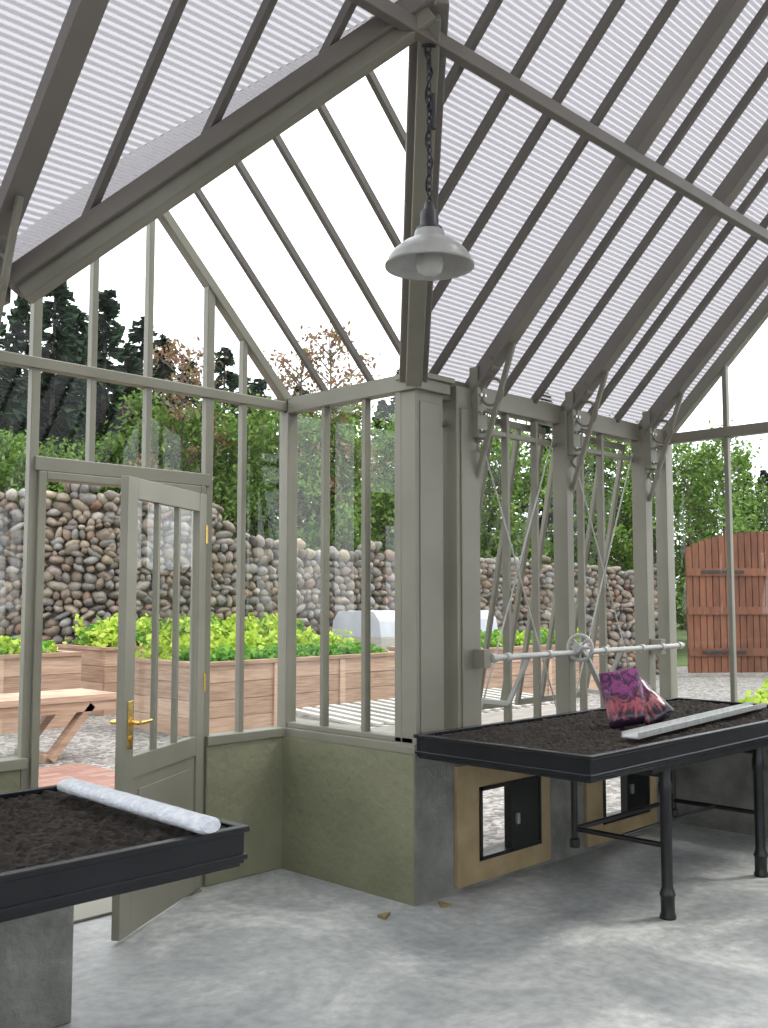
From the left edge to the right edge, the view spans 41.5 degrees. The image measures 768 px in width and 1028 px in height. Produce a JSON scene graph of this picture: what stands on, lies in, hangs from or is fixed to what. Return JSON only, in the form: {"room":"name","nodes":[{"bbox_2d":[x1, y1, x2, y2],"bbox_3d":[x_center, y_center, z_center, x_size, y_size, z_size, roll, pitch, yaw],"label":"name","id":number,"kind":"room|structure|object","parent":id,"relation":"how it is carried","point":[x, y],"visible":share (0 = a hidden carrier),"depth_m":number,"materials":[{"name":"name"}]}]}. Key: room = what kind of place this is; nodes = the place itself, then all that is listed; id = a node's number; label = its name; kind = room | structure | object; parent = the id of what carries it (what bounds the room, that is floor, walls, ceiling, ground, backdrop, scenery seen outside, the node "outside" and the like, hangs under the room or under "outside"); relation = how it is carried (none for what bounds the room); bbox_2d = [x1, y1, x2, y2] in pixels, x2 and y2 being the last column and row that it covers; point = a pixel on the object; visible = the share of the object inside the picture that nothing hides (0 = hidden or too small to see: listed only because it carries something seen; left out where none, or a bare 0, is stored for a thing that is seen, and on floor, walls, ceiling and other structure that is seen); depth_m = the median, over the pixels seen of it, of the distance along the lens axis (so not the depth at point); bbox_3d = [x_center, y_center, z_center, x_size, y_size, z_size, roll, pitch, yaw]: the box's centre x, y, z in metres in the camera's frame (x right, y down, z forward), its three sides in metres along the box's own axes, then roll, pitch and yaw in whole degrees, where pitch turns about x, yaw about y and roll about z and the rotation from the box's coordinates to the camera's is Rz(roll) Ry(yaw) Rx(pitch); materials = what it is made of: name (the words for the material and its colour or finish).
{"room":"greenhouse","nodes":[
{"label":"greenhouse","id":0,"kind":"room"},
{"bbox_2d":[0,906,73,1027],"bbox_3d":[-2.818,1.359,2.154,0.170,0.750,4.625,-5,-7,44],"label":"wall","id":1,"kind":"structure","parent":0,"point":[36,951],"depth_m":3.63,"materials":[{"name":"concrete"}]},
{"bbox_2d":[0,737,282,886],"bbox_3d":[-1.400,1.612,5.183,0.200,0.750,2.520,-5,-7,44],"label":"wall","id":2,"kind":"structure","parent":0,"point":[243,781],"depth_m":5.69,"materials":[{"name":"green paint"}]},
{"bbox_2d":[29,470,205,923],"bbox_3d":[-1.393,0.904,5.235,0.300,2.170,0.980,-5,-7,44],"label":"door frame","id":3,"kind":"structure","parent":2,"relation":"attached to","point":[86,911],"depth_m":4.90,"materials":[{"name":"grey metal"}]},
{"bbox_2d":[0,211,297,886],"bbox_3d":[-1.371,0.036,5.258,0.100,3.903,2.360,-5,-7,44],"label":"window","id":4,"kind":"structure","parent":2,"relation":"in","point":[213,295],"depth_m":5.60,"materials":[{"name":"grey metal"}]},
{"bbox_2d":[110,476,207,940],"bbox_3d":[-1.075,0.904,5.055,0.171,2.100,0.901,-2,-5,18],"label":"door","id":5,"kind":"structure","parent":2,"relation":"in","point":[171,773],"depth_m":4.98,"materials":[{"name":"grey wood"}]},
{"bbox_2d":[282,736,414,905],"bbox_3d":[-0.149,1.645,5.582,1.034,0.750,0.200,-5,-7,44],"label":"wall","id":6,"kind":"structure","parent":0,"point":[348,811],"depth_m":5.48,"materials":[{"name":"green paint"}]},
{"bbox_2d":[285,376,416,751],"bbox_3d":[-0.192,0.274,5.684,1.070,2.000,0.100,-5,-7,44],"label":"window","id":7,"kind":"structure","parent":6,"relation":"in","point":[364,392],"depth_m":5.60,"materials":[{"name":"grey metal"}]},
{"bbox_2d":[0,0,767,428],"bbox_3d":[1.007,-2.593,2.118,6.040,3.080,9.120,-5,-7,44],"label":"ceiling","id":8,"kind":"structure","parent":0,"point":[208,37],"depth_m":4.72,"materials":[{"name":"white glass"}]},
{"bbox_2d":[55,823,767,1027],"bbox_3d":[0.635,1.792,2.115,7.480,0.120,9.520,-5,-7,44],"label":"floor","id":9,"kind":"structure","parent":0,"point":[582,940],"depth_m":4.41,"materials":[{"name":"concrete"}]},
{"bbox_2d":[0,785,249,922],"bbox_3d":[-1.908,1.304,2.211,1.040,0.870,3.250,-5,-7,44],"label":"table","id":10,"kind":"object","parent":9,"relation":"on","point":[58,849],"visible":0.81,"depth_m":2.88,"materials":[{"name":"black plastic"}]},
{"bbox_2d":[57,778,220,833],"bbox_3d":[-0.808,0.923,3.233,0.089,0.049,0.924,4,-7,-43],"label":"roll","id":11,"kind":"object","parent":10,"relation":"on","point":[176,816],"visible":1,"depth_m":3.13,"materials":[{"name":"white fabric"}]},
{"bbox_2d":[413,697,767,920],"bbox_3d":[1.453,1.591,5.654,1.045,0.871,2.670,-5,-7,44],"label":"table","id":12,"kind":"object","parent":9,"relation":"on","point":[576,746],"visible":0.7,"depth_m":5.07,"materials":[{"name":"black metal"}]},
{"bbox_2d":[598,668,645,728],"bbox_3d":[1.311,0.998,5.488,0.262,0.318,0.132,1,-5,-12],"label":"bag","id":13,"kind":"object","parent":12,"relation":"on","point":[622,690],"visible":1,"depth_m":5.47,"materials":[{"name":"purple plastic"}]},
{"bbox_2d":[640,677,674,725],"bbox_3d":[1.413,1.014,5.530,0.313,0.311,0.155,-3,-6,36],"label":"bag","id":14,"kind":"object","parent":12,"relation":"on","point":[657,709],"visible":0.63,"depth_m":5.46,"materials":[{"name":"plastic"}]},
{"bbox_2d":[621,701,766,738],"bbox_3d":[1.773,1.133,5.631,0.095,0.029,1.868,-4,-6,39],"label":"channel","id":15,"kind":"object","parent":12,"relation":"on","point":[675,724],"visible":1,"depth_m":5.46,"materials":[{"name":"silver metal"}]},
{"bbox_2d":[81,0,767,422],"bbox_3d":[0.744,-2.534,2.328,6.748,3.117,7.861,-5,-7,44],"label":"roof","id":16,"kind":"structure","parent":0,"point":[177,7],"depth_m":5.04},
{"bbox_2d":[0,0,108,324],"bbox_3d":[0.667,-2.317,1.727,6.092,3.573,0.085,-5,-7,44],"label":"rafter","id":17,"kind":"object","parent":16,"relation":"attached to","point":[82,20],"depth_m":3.40,"materials":[{"name":"grey metal"}]},
{"bbox_2d":[0,0,448,385],"bbox_3d":[-0.224,-1.373,4.255,1.244,1.224,2.361,-5,-7,44],"label":"rafter","id":18,"kind":"object","parent":16,"relation":"attached to","point":[155,192],"visible":0.96,"depth_m":3.83,"materials":[{"name":"grey metal"}]},
{"bbox_2d":[385,43,473,280],"bbox_3d":[0.176,-1.395,3.937,0.344,0.964,0.344,-5,-7,44],"label":"pendant lamp","id":19,"kind":"object","parent":16,"relation":"hanging from","point":[429,255],"visible":1,"depth_m":3.90,"materials":[{"name":"metal"}]},
{"bbox_2d":[349,0,767,244],"bbox_3d":[-0.361,-1.909,3.398,0.045,0.060,9.120,-5,-7,44],"label":"beam","id":20,"kind":"structure","parent":16,"relation":"attached to","point":[387,11],"depth_m":4.51,"materials":[{"name":"grey metal"}]},
{"bbox_2d":[465,0,748,478],"bbox_3d":[2.634,-2.149,3.740,6.092,3.573,0.085,-5,-7,44],"label":"rafter","id":21,"kind":"object","parent":16,"relation":"attached to","point":[724,14],"depth_m":5.22,"materials":[{"name":"grey metal"}]},
{"bbox_2d":[561,119,767,490],"bbox_3d":[3.290,-2.093,4.411,6.092,3.573,0.085,-5,-7,44],"label":"rafter","id":22,"kind":"object","parent":16,"relation":"attached to","point":[756,152],"depth_m":6.00,"materials":[{"name":"grey metal"}]},
{"bbox_2d":[638,255,767,501],"bbox_3d":[3.946,-2.037,5.082,6.092,3.573,0.085,-5,-7,44],"label":"rafter","id":23,"kind":"object","parent":16,"relation":"attached to","point":[673,394],"depth_m":6.82,"materials":[{"name":"grey metal"}]},
{"bbox_2d":[414,755,675,905],"bbox_3d":[1.119,1.700,6.233,0.140,0.750,2.896,-5,-7,44],"label":"wall","id":24,"kind":"structure","parent":0,"point":[434,831],"depth_m":5.31,"materials":[{"name":"concrete"}]},
{"bbox_2d":[395,373,454,754],"bbox_3d":[0.222,0.252,5.393,0.170,1.995,0.300,-5,-7,44],"label":"post","id":25,"kind":"object","parent":24,"relation":"on","point":[421,406],"visible":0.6,"depth_m":5.35,"materials":[{"name":"grey metal"}]},
{"bbox_2d":[454,765,550,888],"bbox_3d":[0.675,1.681,5.657,0.840,0.630,0.071,5,-7,-44],"label":"hatch","id":26,"kind":"object","parent":24,"relation":"attached to","point":[527,833],"visible":0.84,"depth_m":5.61,"materials":[{"name":"brown wood"}]},
{"bbox_2d":[442,381,664,720],"bbox_3d":[1.142,0.327,6.385,0.120,2.010,2.490,-5,-7,44],"label":"window","id":27,"kind":"structure","parent":24,"relation":"in","point":[512,406],"depth_m":6.21,"materials":[{"name":"grey metal"}]},
{"bbox_2d":[442,385,480,729],"bbox_3d":[0.433,0.281,5.590,0.115,1.970,0.200,-5,-7,44],"label":"wall post","id":28,"kind":"object","parent":27,"relation":"attached to","point":[461,484],"visible":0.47,"depth_m":5.53,"materials":[{"name":"grey metal"}]},
{"bbox_2d":[480,416,545,709],"bbox_3d":[0.611,0.323,6.155,0.370,1.760,0.800,-5,-7,44],"label":"window","id":29,"kind":"structure","parent":27,"relation":"attached to","point":[518,427],"depth_m":6.26,"materials":[{"name":"grey metal"}]},
{"bbox_2d":[481,437,632,713],"bbox_3d":[1.121,0.376,6.311,0.022,1.704,1.729,-5,-7,44],"label":"rods","id":30,"kind":"object","parent":27,"relation":"attached to","point":[517,566],"visible":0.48,"depth_m":6.15,"materials":[{"name":"grey metal"}]},
{"bbox_2d":[552,411,575,713],"bbox_3d":[1.120,0.340,6.301,0.105,1.970,0.070,-5,-7,44],"label":"wall post","id":31,"kind":"object","parent":27,"relation":"attached to","point":[562,466],"visible":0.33,"depth_m":6.27,"materials":[{"name":"grey metal"}]},
{"bbox_2d":[473,633,684,705],"bbox_3d":[1.163,0.953,6.403,0.614,0.416,2.220,-5,-7,44],"label":"gear","id":32,"kind":"object","parent":31,"relation":"attached to","point":[579,652],"visible":0.96,"depth_m":6.08,"materials":[{"name":"white metal"}]},
{"bbox_2d":[515,436,625,704],"bbox_3d":[1.267,0.379,6.826,0.370,1.760,0.820,-5,-7,44],"label":"window","id":33,"kind":"structure","parent":27,"relation":"attached to","point":[622,447],"depth_m":6.79,"materials":[{"name":"grey metal"}]},
{"bbox_2d":[631,429,654,689],"bbox_3d":[1.783,0.397,6.979,0.105,1.970,0.070,-5,-7,44],"label":"wall post","id":34,"kind":"object","parent":27,"relation":"attached to","point":[641,508],"visible":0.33,"depth_m":6.96,"materials":[{"name":"grey metal"}]},
{"bbox_2d":[584,774,656,847],"bbox_3d":[1.533,1.755,6.535,0.840,0.630,0.071,5,-7,-44],"label":"hatch","id":35,"kind":"object","parent":24,"relation":"attached to","point":[637,790],"visible":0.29,"depth_m":6.54,"materials":[{"name":"brown wood"}]},
{"bbox_2d":[676,746,767,837],"bbox_3d":[4.245,1.602,5.061,5.980,0.750,0.220,-5,-7,44],"label":"wall","id":36,"kind":"structure","parent":0,"point":[726,780],"depth_m":6.81,"materials":[{"name":"concrete"}]},
{"bbox_2d":[655,294,767,701],"bbox_3d":[4.192,-1.300,5.285,6.150,5.070,0.120,-5,-7,44],"label":"window","id":37,"kind":"structure","parent":36,"relation":"in","point":[668,682],"depth_m":7.14,"materials":[{"name":"grey metal"}]},
{"bbox_3d":[-1.752,1.515,4.023,0.920,0.750,0.360,-5,-7,44],"label":"wall","id":38,"kind":"structure","parent":0,"visible":0},
{"bbox_2d":[4,287,10,305],"bbox_3d":[-1.783,0.138,4.056,1.070,2.000,0.100,-5,-7,44],"label":"window","id":39,"kind":"structure","parent":38,"relation":"in","point":[8,294],"depth_m":3.82,"materials":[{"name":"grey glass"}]},
{"label":"outside","id":40,"kind":"structure","parent":0,"visible":0},
{"bbox_2d":[0,666,767,847],"bbox_3d":[0.000,1.575,-0.131,180.000,0.001,180.000,-5,-7,44],"label":"ground","id":41,"kind":"structure","parent":40,"point":[93,744],"depth_m":11.32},
{"bbox_2d":[0,426,25,492],"bbox_3d":[-9.570,0.708,24.866,2.805,5.928,3.390,2,-5,-18],"label":"tree","id":42,"kind":"object","parent":41,"relation":"on","point":[2,436],"visible":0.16,"depth_m":25.12,"materials":[{"name":"green plant"}]},
{"bbox_2d":[0,312,25,461],"bbox_3d":[-11.634,-1.229,29.025,5.006,10.479,5.073,1,-5,-8],"label":"spruce tree","id":43,"kind":"object","parent":41,"relation":"on","point":[3,326],"visible":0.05,"depth_m":29.61,"materials":[{"name":"green plant"}]},
{"bbox_2d":[0,347,26,482],"bbox_3d":[-10.018,-0.347,27.113,3.015,8.403,2.955,-1,-5,10],"label":"spruce tree","id":44,"kind":"object","parent":41,"relation":"on","point":[6,401],"visible":0.12,"depth_m":27.25,"materials":[{"name":"green plant"}]},
{"bbox_2d":[0,429,61,500],"bbox_3d":[-8.899,0.760,24.678,3.312,5.791,2.740,-1,-5,11],"label":"tree","id":45,"kind":"object","parent":41,"relation":"on","point":[19,456],"visible":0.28,"depth_m":24.39,"materials":[{"name":"green plant"}]},
{"bbox_2d":[0,295,61,443],"bbox_3d":[-10.952,-1.276,30.305,5.222,10.787,5.153,0,-5,0],"label":"spruce tree","id":46,"kind":"object","parent":41,"relation":"on","point":[20,315],"visible":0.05,"depth_m":30.35,"materials":[{"name":"green plant"}]},
{"bbox_2d":[0,635,83,733],"bbox_3d":[-5.052,2.025,12.317,1.460,1.173,2.278,-5,-7,44],"label":"raised garden bed","id":47,"kind":"object","parent":41,"relation":"on","point":[61,669],"visible":0.49,"depth_m":12.35,"materials":[{"name":"brown wood"}]},
{"bbox_2d":[0,281,99,500],"bbox_3d":[-8.900,-1.393,27.027,5.070,10.474,5.004,-5,-7,44],"label":"spruce tree","id":48,"kind":"object","parent":41,"relation":"on","point":[61,344],"visible":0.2,"depth_m":27.26,"materials":[{"name":"green plant"}]},
{"bbox_2d":[0,688,116,763],"bbox_3d":[-3.842,2.068,9.569,0.750,0.630,2.550,-5,-7,44],"label":"garden bench","id":49,"kind":"object","parent":41,"relation":"on","point":[82,701],"visible":0.71,"depth_m":9.89,"materials":[{"name":"brown wood"}]},
{"bbox_2d":[5,429,114,500],"bbox_3d":[-7.821,0.792,24.550,3.600,5.707,3.753,-1,-5,13],"label":"birch tree","id":50,"kind":"object","parent":41,"relation":"on","point":[68,454],"visible":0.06,"depth_m":24.47,"materials":[{"name":"green plant"}]},
{"bbox_2d":[38,763,114,788],"bbox_3d":[-2.770,2.147,6.870,4.030,0.025,3.800,-5,-7,44],"label":"path","id":51,"kind":"structure","parent":41,"relation":"on","point":[48,776],"depth_m":8.98,"materials":[{"name":"brick"}]},
{"bbox_2d":[57,308,101,436],"bbox_3d":[-9.635,-1.123,31.262,3.817,10.640,3.742,-4,-6,37],"label":"spruce tree","id":52,"kind":"object","parent":41,"relation":"on","point":[80,327],"visible":0.08,"depth_m":31.41,"materials":[{"name":"green plant"}]},
{"bbox_2d":[52,289,133,494],"bbox_3d":[-7.333,-1.075,26.094,3.406,9.685,3.475,-3,-5,29],"label":"spruce tree","id":53,"kind":"object","parent":41,"relation":"on","point":[109,307],"visible":0.18,"depth_m":26.27,"materials":[{"name":"green plant"}]},
{"bbox_2d":[57,423,139,500],"bbox_3d":[-6.733,0.712,24.920,3.390,5.928,2.805,1,-5,-13],"label":"tree","id":54,"kind":"object","parent":41,"relation":"on","point":[106,446],"visible":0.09,"depth_m":25.00,"materials":[{"name":"green plant"}]},
{"bbox_2d":[98,342,142,451],"bbox_3d":[-7.381,-0.512,29.030,4.382,9.052,4.324,-1,-5,15],"label":"spruce tree","id":55,"kind":"object","parent":41,"relation":"on","point":[133,362],"visible":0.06,"depth_m":29.42,"materials":[{"name":"green plant"}]},
{"bbox_2d":[109,385,153,492],"bbox_3d":[-6.445,0.100,25.653,2.556,7.269,2.608,0,-5,2],"label":"spruce tree","id":56,"kind":"object","parent":41,"relation":"on","point":[127,391],"visible":0.05,"depth_m":25.70,"materials":[{"name":"green plant"}]},
{"bbox_2d":[119,316,179,461],"bbox_3d":[-7.921,-1.043,32.076,5.071,10.616,5.139,-2,-5,22],"label":"spruce tree","id":57,"kind":"object","parent":41,"relation":"on","point":[137,336],"visible":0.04,"depth_m":32.43,"materials":[{"name":"green plant"}]},
{"bbox_2d":[100,388,216,505],"bbox_3d":[-5.982,0.227,24.642,3.916,6.848,3.240,2,-5,-27],"label":"tree","id":58,"kind":"object","parent":41,"relation":"on","point":[159,419],"visible":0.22,"depth_m":24.51,"materials":[{"name":"green plant"}]},
{"bbox_2d":[139,333,189,471],"bbox_3d":[-6.281,-0.554,28.151,3.225,8.988,3.161,-1,-5,7],"label":"spruce tree","id":59,"kind":"object","parent":41,"relation":"on","point":[164,371],"visible":0.12,"depth_m":28.30,"materials":[{"name":"green plant"}]},
{"bbox_2d":[101,397,236,539],"bbox_3d":[-5.449,0.357,26.020,4.301,6.818,4.484,0,-5,-2],"label":"birch tree","id":60,"kind":"object","parent":41,"relation":"on","point":[158,444],"visible":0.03,"depth_m":26.18,"materials":[{"name":"green plant"}]},
{"bbox_2d":[121,334,233,514],"bbox_3d":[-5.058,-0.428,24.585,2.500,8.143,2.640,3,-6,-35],"label":"maple tree","id":61,"kind":"object","parent":41,"relation":"on","point":[170,355],"visible":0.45,"depth_m":24.59,"materials":[{"name":"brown plant"}]},
{"bbox_2d":[55,612,304,715],"bbox_3d":[-2.922,2.196,15.628,1.583,1.384,3.955,-5,-7,44],"label":"raised garden bed","id":62,"kind":"object","parent":41,"relation":"on","point":[99,643],"visible":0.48,"depth_m":14.47,"materials":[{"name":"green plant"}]},
{"bbox_2d":[138,384,258,538],"bbox_3d":[-4.466,0.217,24.857,3.267,6.904,3.948,3,-6,-35],"label":"tree","id":63,"kind":"object","parent":41,"relation":"on","point":[194,419],"visible":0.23,"depth_m":24.84,"materials":[{"name":"green plant"}]},
{"bbox_2d":[199,347,254,530],"bbox_3d":[-5.621,-0.615,34.166,4.895,10.112,4.831,3,-5,-30],"label":"spruce tree","id":64,"kind":"object","parent":41,"relation":"on","point":[231,379],"visible":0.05,"depth_m":34.34,"materials":[{"name":"green plant"}]},
{"bbox_2d":[214,389,279,538],"bbox_3d":[-3.429,0.220,26.932,3.428,7.244,4.142,0,-5,3],"label":"tree","id":65,"kind":"object","parent":41,"relation":"on","point":[261,412],"visible":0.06,"depth_m":26.97,"materials":[{"name":"green plant"}]},
{"bbox_2d":[225,377,277,515],"bbox_3d":[-5.086,-0.266,37.201,4.803,9.921,4.740,5,-7,-44],"label":"spruce tree","id":66,"kind":"object","parent":41,"relation":"on","point":[249,382],"visible":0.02,"depth_m":37.43,"materials":[{"name":"green plant"}]},
{"bbox_2d":[226,378,278,539],"bbox_3d":[-3.914,-0.056,32.171,3.109,8.665,3.047,4,-6,-37],"label":"spruce tree","id":67,"kind":"object","parent":41,"relation":"on","point":[259,387],"visible":0.08,"depth_m":32.29,"materials":[{"name":"green plant"}]},
{"bbox_2d":[188,406,317,540],"bbox_3d":[-3.592,0.466,25.041,4.233,6.438,4.061,2,-5,-24],"label":"birch tree","id":68,"kind":"object","parent":41,"relation":"on","point":[231,457],"visible":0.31,"depth_m":24.85,"materials":[{"name":"green plant"}]},
{"bbox_2d":[134,625,394,735],"bbox_3d":[-1.458,2.092,13.296,1.540,1.202,3.469,-5,-7,44],"label":"raised garden bed","id":69,"kind":"object","parent":41,"relation":"on","point":[260,655],"visible":0.66,"depth_m":12.38,"materials":[{"name":"brown wood"}]},
{"bbox_2d":[227,409,353,549],"bbox_3d":[-2.474,0.363,24.763,3.772,6.597,3.121,-4,-6,40],"label":"tree","id":70,"kind":"object","parent":41,"relation":"on","point":[272,420],"visible":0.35,"depth_m":24.39,"materials":[{"name":"green plant"}]},
{"bbox_2d":[250,338,358,547],"bbox_3d":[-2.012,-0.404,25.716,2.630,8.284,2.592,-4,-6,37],"label":"maple tree","id":71,"kind":"object","parent":41,"relation":"on","point":[283,361],"visible":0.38,"depth_m":25.62,"materials":[{"name":"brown plant"}]},
{"bbox_2d":[246,406,394,561],"bbox_3d":[-1.575,0.396,25.573,4.383,6.666,4.205,4,-6,-38],"label":"birch tree","id":72,"kind":"object","parent":41,"relation":"on","point":[316,428],"visible":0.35,"depth_m":24.77,"materials":[{"name":"green plant"}]},
{"bbox_2d":[268,320,392,544],"bbox_3d":[-1.275,-0.635,25.014,2.792,8.628,2.652,4,-6,-42],"label":"maple tree","id":73,"kind":"object","parent":41,"relation":"on","point":[331,334],"visible":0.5,"depth_m":25.17,"materials":[{"name":"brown plant"}]},
{"bbox_2d":[277,403,394,551],"bbox_3d":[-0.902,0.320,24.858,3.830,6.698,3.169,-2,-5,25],"label":"tree","id":74,"kind":"object","parent":41,"relation":"on","point":[356,520],"visible":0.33,"depth_m":24.72,"materials":[{"name":"green plant"}]},
{"bbox_2d":[0,483,675,674],"bbox_3d":[-2.421,1.348,17.678,18.733,3.526,1.884,2,-5,-24],"label":"stone wall","id":75,"kind":"structure","parent":41,"relation":"on","point":[82,533],"depth_m":16.39,"materials":[{"name":"grey stone"}]},
{"bbox_2d":[306,411,394,559],"bbox_3d":[-0.004,0.509,27.025,4.216,6.683,4.394,-4,-6,36],"label":"birch tree","id":76,"kind":"object","parent":41,"relation":"on","point":[386,451],"visible":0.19,"depth_m":27.02,"materials":[{"name":"green plant"}]},
{"bbox_2d":[348,399,394,551],"bbox_3d":[-0.026,0.280,34.235,4.037,8.338,3.984,-4,-6,38],"label":"spruce tree","id":77,"kind":"object","parent":41,"relation":"on","point":[382,405],"visible":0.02,"depth_m":34.27,"materials":[{"name":"green plant"}]},
{"bbox_2d":[371,369,398,552],"bbox_3d":[0.690,-0.219,31.084,3.160,8.809,3.098,-3,-6,30],"label":"spruce tree","id":78,"kind":"object","parent":41,"relation":"on","point":[392,409],"visible":0.02,"depth_m":31.26,"materials":[{"name":"green plant"}]},
{"bbox_2d":[332,610,497,650],"bbox_3d":[0.607,2.400,18.045,1.200,1.380,3.100,-5,-7,44],"label":"tunnel","id":79,"kind":"object","parent":41,"relation":"on","point":[382,621],"visible":0.27,"depth_m":16.92,"materials":[{"name":"white plastic"}]},
{"bbox_2d":[296,688,555,733],"bbox_3d":[0.685,2.418,12.155,1.202,0.362,3.800,-5,-7,44],"label":"frame","id":80,"kind":"object","parent":41,"relation":"on","point":[345,715],"visible":0.34,"depth_m":11.52,"materials":[{"name":"white wood"}]},
{"bbox_2d":[359,416,501,561],"bbox_3d":[1.076,0.486,27.090,4.251,6.739,4.431,4,-6,-37],"label":"birch tree","id":81,"kind":"object","parent":41,"relation":"on","point":[391,477],"visible":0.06,"depth_m":26.76,"materials":[{"name":"green plant"}]},
{"bbox_2d":[378,424,526,558],"bbox_3d":[1.939,0.318,27.274,4.063,7.105,3.362,-2,-5,19],"label":"tree","id":82,"kind":"object","parent":41,"relation":"on","point":[521,489],"visible":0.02,"depth_m":26.77,"materials":[{"name":"green plant"}]},
{"bbox_2d":[387,627,598,694],"bbox_3d":[1.839,2.398,16.391,1.516,1.108,3.792,-5,-7,44],"label":"raised garden bed","id":83,"kind":"object","parent":41,"relation":"on","point":[496,679],"visible":0.22,"depth_m":15.82,"materials":[{"name":"brown wood"}]},
{"bbox_2d":[479,427,552,568],"bbox_3d":[3.091,0.731,26.184,2.886,6.100,3.488,1,-5,-11],"label":"tree","id":84,"kind":"object","parent":41,"relation":"on","point":[497,444],"visible":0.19,"depth_m":26.04,"materials":[{"name":"green plant"}]},
{"bbox_2d":[479,413,553,564],"bbox_3d":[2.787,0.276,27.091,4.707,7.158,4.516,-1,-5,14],"label":"birch tree","id":85,"kind":"object","parent":41,"relation":"on","point":[494,537],"visible":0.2,"depth_m":26.84,"materials":[{"name":"green plant"}]},
{"bbox_2d":[512,402,576,564],"bbox_3d":[5.006,0.145,32.118,2.962,8.256,2.903,-1,-5,16],"label":"spruce tree","id":86,"kind":"object","parent":41,"relation":"on","point":[548,431],"visible":0.09,"depth_m":32.05,"materials":[{"name":"green plant"}]},
{"bbox_2d":[518,428,677,573],"bbox_3d":[5.596,0.573,28.041,4.422,6.725,4.243,0,-5,0],"label":"birch tree","id":87,"kind":"object","parent":41,"relation":"on","point":[588,462],"visible":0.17,"depth_m":27.55,"materials":[{"name":"green plant"}]},
{"bbox_2d":[574,437,631,570],"bbox_3d":[6.969,0.599,32.946,3.578,7.489,3.625,0,-5,1],"label":"spruce tree","id":88,"kind":"object","parent":41,"relation":"on","point":[605,474],"visible":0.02,"depth_m":32.93,"materials":[{"name":"green plant"}]},
{"bbox_2d":[573,438,681,578],"bbox_3d":[6.216,0.631,26.853,3.034,6.412,3.666,2,-5,-26],"label":"tree","id":89,"kind":"object","parent":41,"relation":"on","point":[619,528],"visible":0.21,"depth_m":26.85,"materials":[{"name":"green plant"}]},
{"bbox_2d":[573,444,724,608],"bbox_3d":[7.452,0.761,28.032,4.175,6.348,4.005,1,-5,-15],"label":"birch tree","id":90,"kind":"object","parent":41,"relation":"on","point":[681,570],"visible":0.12,"depth_m":27.49,"materials":[{"name":"green plant"}]},
{"bbox_2d":[675,592,687,665],"bbox_3d":[2.168,5.092,54.260,96.760,2.020,88.580,-5,-7,44],"label":"grass field","id":91,"kind":"structure","parent":41,"relation":"on","point":[681,635],"depth_m":27.35,"materials":[{"name":"green plant"}]},
{"bbox_2d":[628,442,748,630],"bbox_3d":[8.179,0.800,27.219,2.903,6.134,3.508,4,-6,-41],"label":"tree","id":92,"kind":"object","parent":41,"relation":"on","point":[683,459],"visible":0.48,"depth_m":26.95,"materials":[{"name":"green plant"}]},
{"bbox_2d":[653,445,767,582],"bbox_3d":[9.511,0.955,29.032,4.029,6.127,3.865,3,-6,-30],"label":"birch tree","id":93,"kind":"object","parent":41,"relation":"on","point":[750,483],"visible":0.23,"depth_m":28.55,"materials":[{"name":"green plant"}]},
{"bbox_2d":[673,419,765,578],"bbox_3d":[8.915,0.638,26.939,3.034,6.412,3.666,-1,-5,12],"label":"tree","id":94,"kind":"object","parent":41,"relation":"on","point":[739,460],"visible":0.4,"depth_m":26.93,"materials":[{"name":"green plant"}]},
{"bbox_2d":[685,531,767,672],"bbox_3d":[8.079,1.816,21.029,3.662,2.920,0.135,0,-5,-5],"label":"wooden gate","id":95,"kind":"object","parent":41,"relation":"on","point":[706,565],"visible":0.91,"depth_m":20.96,"materials":[{"name":"brown wood"}]},
{"bbox_2d":[732,463,760,531],"bbox_3d":[10.682,1.177,30.064,2.060,5.857,2.102,1,-5,-6],"label":"spruce tree","id":96,"kind":"object","parent":41,"relation":"on","point":[751,476],"visible":0.04,"depth_m":30.09,"materials":[{"name":"green plant"}]},
{"bbox_2d":[738,481,767,530],"bbox_3d":[11.204,1.485,29.020,2.398,5.069,2.899,-2,-5,27],"label":"tree","id":97,"kind":"object","parent":41,"relation":"on","point":[764,497],"visible":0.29,"depth_m":29.12,"materials":[{"name":"green plant"}]},
{"bbox_2d":[738,678,767,703],"bbox_3d":[4.139,1.875,8.755,2.120,0.880,1.940,-5,-7,44],"label":"plant","id":98,"kind":"object","parent":41,"relation":"on","point":[761,696],"visible":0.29,"depth_m":9.01,"materials":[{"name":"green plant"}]},
{"bbox_2d":[752,469,767,530],"bbox_3d":[12.537,1.443,33.097,2.786,5.832,2.824,1,-5,-14],"label":"spruce tree","id":99,"kind":"object","parent":41,"relation":"on","point":[763,473],"visible":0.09,"depth_m":33.17,"materials":[{"name":"green plant"}]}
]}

